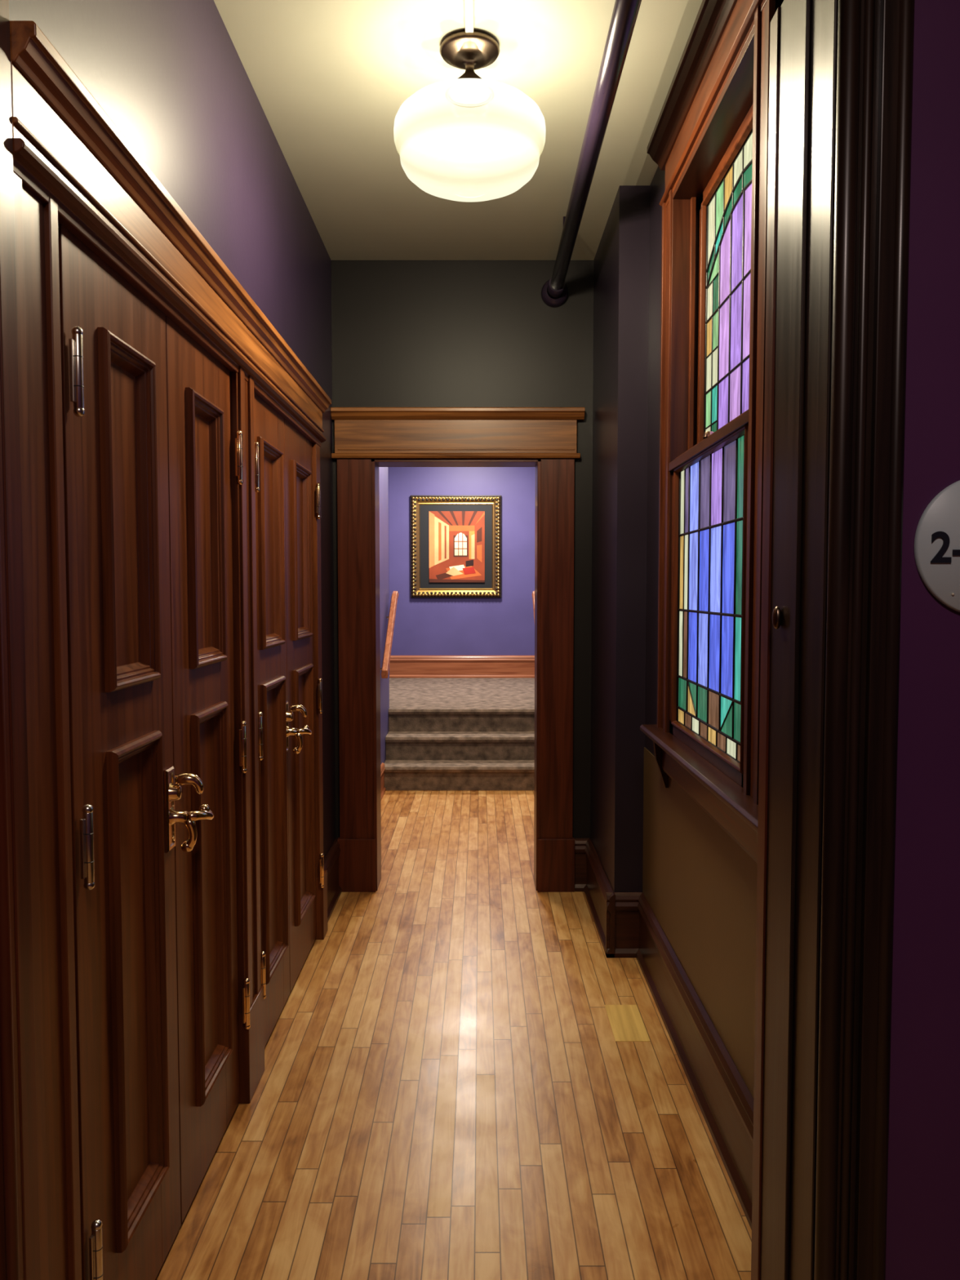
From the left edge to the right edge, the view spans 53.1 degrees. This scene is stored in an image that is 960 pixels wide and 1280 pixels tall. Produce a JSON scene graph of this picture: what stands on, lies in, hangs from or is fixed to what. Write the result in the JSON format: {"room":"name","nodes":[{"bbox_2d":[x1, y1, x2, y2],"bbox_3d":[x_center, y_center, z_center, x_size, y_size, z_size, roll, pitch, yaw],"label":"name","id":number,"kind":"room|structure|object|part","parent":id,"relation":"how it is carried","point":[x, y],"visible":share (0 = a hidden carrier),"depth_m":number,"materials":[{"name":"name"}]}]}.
{"room":"hallway","nodes":[
{"label":"hallway","id":0,"kind":"room"},
{"bbox_2d":[8,0,389,858],"bbox_3d":[-0.820,-0.284,4.551,0.200,3.090,6.280,0,3,0],"label":"wall","id":1,"kind":"structure","parent":0,"point":[170,75],"depth_m":2.71,"materials":[{"name":"paint"}]},
{"bbox_2d":[57,223,213,1279],"bbox_3d":[-0.679,0.336,1.948,0.133,2.100,0.573,0,3,0],"label":"door","id":2,"kind":"structure","parent":1,"relation":"in","point":[113,337],"depth_m":1.88,"materials":[{"name":"brown wood"}]},
{"bbox_3d":[-0.656,0.382,2.185,0.087,0.192,0.105,0,3,0],"label":"handle","id":3,"kind":"part","parent":2,"relation":"part of","materials":[{"name":"gold metal"}]},
{"bbox_2d":[9,20,331,1279],"bbox_3d":[-0.719,0.194,2.817,0.162,2.316,2.755,0,3,0],"label":"trim","id":4,"kind":"structure","parent":1,"relation":"attached to","point":[73,168],"depth_m":1.59,"materials":[{"name":"brown wood"}]},
{"bbox_2d":[165,315,250,1223],"bbox_3d":[-0.706,0.308,2.483,0.078,2.100,0.560,0,3,0],"label":"door","id":5,"kind":"structure","parent":1,"relation":"in","point":[198,388],"depth_m":2.47,"materials":[{"name":"brown wood"}]},
{"bbox_2d":[253,392,311,1047],"bbox_3d":[-0.679,0.269,3.233,0.133,2.100,0.587,0,3,0],"label":"door","id":6,"kind":"structure","parent":1,"relation":"in","point":[269,471],"depth_m":3.29,"materials":[{"name":"brown wood"}]},
{"bbox_3d":[-0.656,0.314,3.477,0.087,0.192,0.105,0,3,0],"label":"handle","id":7,"kind":"part","parent":6,"relation":"part of","materials":[{"name":"gold metal"}]},
{"bbox_2d":[284,418,324,992],"bbox_3d":[-0.706,0.239,3.789,0.078,2.100,0.588,0,3,0],"label":"door","id":8,"kind":"structure","parent":1,"relation":"in","point":[298,464],"depth_m":3.80,"materials":[{"name":"brown wood"}]},
{"bbox_2d":[323,837,342,922],"bbox_3d":[-0.703,1.133,4.516,0.034,0.262,0.580,0,3,0],"label":"baseboard","id":9,"kind":"structure","parent":1,"relation":"attached to","point":[331,860],"depth_m":4.57,"materials":[{"name":"brown wood"}]},
{"bbox_2d":[380,762,386,799],"bbox_3d":[-0.115,1.077,6.080,1.230,0.210,2.210,0,3,0],"label":"baseboard","id":10,"kind":"structure","parent":1,"relation":"attached to","point":[382,766],"depth_m":7.04,"materials":[{"name":"brown wood"}]},
{"bbox_2d":[380,591,398,678],"bbox_3d":[-0.690,-0.060,7.242,0.082,0.615,0.910,0,3,0],"label":"handrail","id":11,"kind":"object","parent":1,"relation":"attached to","point":[388,646],"visible":0.88,"depth_m":7.14,"materials":[{"name":"brown wood"}]},
{"bbox_2d":[387,466,389,613],"bbox_3d":[-1.000,-0.666,8.952,0.200,2.790,2.750,0,3,0],"label":"wall","id":12,"kind":"structure","parent":0,"point":[388,467],"depth_m":10.30,"materials":[{"name":"paint"}]},
{"bbox_2d":[155,790,751,1279],"bbox_3d":[0.000,1.393,3.027,3.200,0.100,9.300,0,3,0],"label":"floor","id":13,"kind":"structure","parent":0,"point":[446,1090],"depth_m":2.79,"materials":[{"name":"brown wood"}]},
{"bbox_2d":[384,677,534,790],"bbox_3d":[-0.112,0.766,8.772,1.720,0.549,3.250,0,3,0],"label":"carpeted stairs","id":14,"kind":"structure","parent":13,"relation":"on","point":[444,733],"depth_m":7.54,"materials":[{"name":"carpet"}]},
{"bbox_2d":[604,1004,650,1041],"bbox_3d":[0.508,1.326,3.334,0.116,0.002,0.280,0,3,0],"label":"board","id":15,"kind":"object","parent":13,"relation":"on","point":[626,1022],"visible":1,"depth_m":3.33,"materials":[{"name":"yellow wood"}]},
{"bbox_2d":[213,0,702,260],"bbox_3d":[0.000,-1.871,4.358,3.200,0.100,12.300,0,3,0],"label":"ceiling","id":16,"kind":"structure","parent":0,"point":[331,80],"depth_m":3.15,"materials":[{"name":"beige paint"}]},
{"bbox_2d":[464,0,473,32],"bbox_3d":[-0.030,-1.692,2.034,0.024,0.014,1.400,0,3,0],"label":"ceiling raceway","id":17,"kind":"structure","parent":16,"relation":"attached to","point":[468,4],"depth_m":2.65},
{"bbox_2d":[393,31,546,179],"bbox_3d":[-0.030,-1.527,2.824,0.446,0.424,0.446,0,3,0],"label":"pendant lamp","id":18,"kind":"object","parent":16,"relation":"hanging from","point":[467,126],"visible":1,"depth_m":2.91,"materials":[{"name":"white glass"}]},
{"bbox_2d":[541,0,641,307],"bbox_3d":[0.361,-1.641,3.087,0.132,0.226,3.138,0,3,0],"label":"pipe","id":19,"kind":"object","parent":16,"relation":"attached to","point":[624,14],"visible":1,"depth_m":2.97,"materials":[{"name":"metal"}]},
{"bbox_2d":[388,466,535,655],"bbox_3d":[-0.100,-0.742,10.400,2.000,2.790,0.150,0,3,0],"label":"wall","id":20,"kind":"structure","parent":0,"point":[504,625],"depth_m":10.33,"materials":[{"name":"paint"}]},
{"bbox_2d":[410,495,501,597],"bbox_3d":[-0.257,-0.998,10.283,0.970,1.090,0.053,0,3,0],"label":"framed picture","id":21,"kind":"object","parent":20,"relation":"attached to","point":[455,540],"visible":1,"depth_m":10.28,"materials":[{"name":"paper"}]},
{"bbox_2d":[389,655,534,677],"bbox_3d":[-0.113,0.288,10.362,1.725,0.241,0.034,0,3,0],"label":"baseboard","id":22,"kind":"structure","parent":20,"relation":"attached to","point":[400,666],"depth_m":10.36,"materials":[{"name":"brown wood"}]},
{"bbox_2d":[331,260,593,838],"bbox_3d":[0.000,-0.298,4.816,1.840,3.090,0.170,0,3,0],"label":"wall","id":23,"kind":"structure","parent":0,"point":[405,333],"depth_m":4.67,"materials":[{"name":"grey paint"}]},
{"bbox_2d":[330,407,585,892],"bbox_3d":[-0.107,0.060,4.807,1.224,2.376,0.246,0,3,0],"label":"trim","id":24,"kind":"structure","parent":23,"relation":"attached to","point":[367,439],"depth_m":4.71,"materials":[{"name":"brown wood"}]},
{"bbox_2d":[574,837,590,891],"bbox_3d":[0.510,1.119,4.788,0.080,0.262,0.034,0,3,0],"label":"baseboard","id":25,"kind":"structure","parent":23,"relation":"attached to","point":[580,857],"depth_m":4.79,"materials":[{"name":"brown wood"}]},
{"bbox_2d":[590,165,757,1097],"bbox_3d":[0.735,-0.211,3.163,0.370,3.090,3.140,0,3,0],"label":"wall","id":26,"kind":"structure","parent":0,"point":[647,837],"depth_m":3.83,"materials":[{"name":"brown paint"}]},
{"bbox_2d":[583,838,753,1230],"bbox_3d":[0.593,1.198,3.287,0.154,0.262,3.040,0,3,0],"label":"baseboard","id":27,"kind":"structure","parent":26,"relation":"attached to","point":[725,1101],"depth_m":3.03,"materials":[{"name":"brown wood"}]},
{"bbox_2d":[640,0,783,862],"bbox_3d":[0.720,-0.565,2.694,0.280,2.245,1.500,0,3,0],"label":"window","id":28,"kind":"structure","parent":26,"relation":"in","point":[709,137],"depth_m":2.79,"materials":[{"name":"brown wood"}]},
{"bbox_2d":[885,0,959,1279],"bbox_3d":[0.000,-0.123,1.486,3.200,3.090,0.220,0,3,0],"label":"wall","id":29,"kind":"structure","parent":0,"point":[923,1214],"depth_m":1.41,"materials":[{"name":"purple paint"}]},
{"bbox_2d":[0,0,915,1279],"bbox_3d":[-0.067,0.110,1.532,1.467,2.620,0.352,0,3,0],"label":"trim","id":30,"kind":"structure","parent":29,"relation":"attached to","point":[842,71],"depth_m":1.40,"materials":[{"name":"brown wood"}]},
{"bbox_2d":[914,480,959,612],"bbox_3d":[0.731,-0.136,1.388,0.204,0.204,0.011,0,3,0],"label":"number sign","id":31,"kind":"object","parent":29,"relation":"attached to","point":[937,535],"visible":1,"depth_m":1.39,"materials":[{"name":"silver metal"}]},
{"bbox_3d":[0.600,-0.376,6.294,0.200,3.090,2.790,0,3,0],"label":"wall","id":32,"kind":"structure","parent":0,"visible":0},
{"bbox_2d":[532,591,534,620],"bbox_3d":[0.458,-0.060,7.242,0.087,0.615,0.910,0,3,0],"label":"handrail","id":33,"kind":"object","parent":32,"relation":"attached to","point":[533,592],"visible":0.06,"depth_m":7.52,"materials":[{"name":"brown wood"}]}
]}

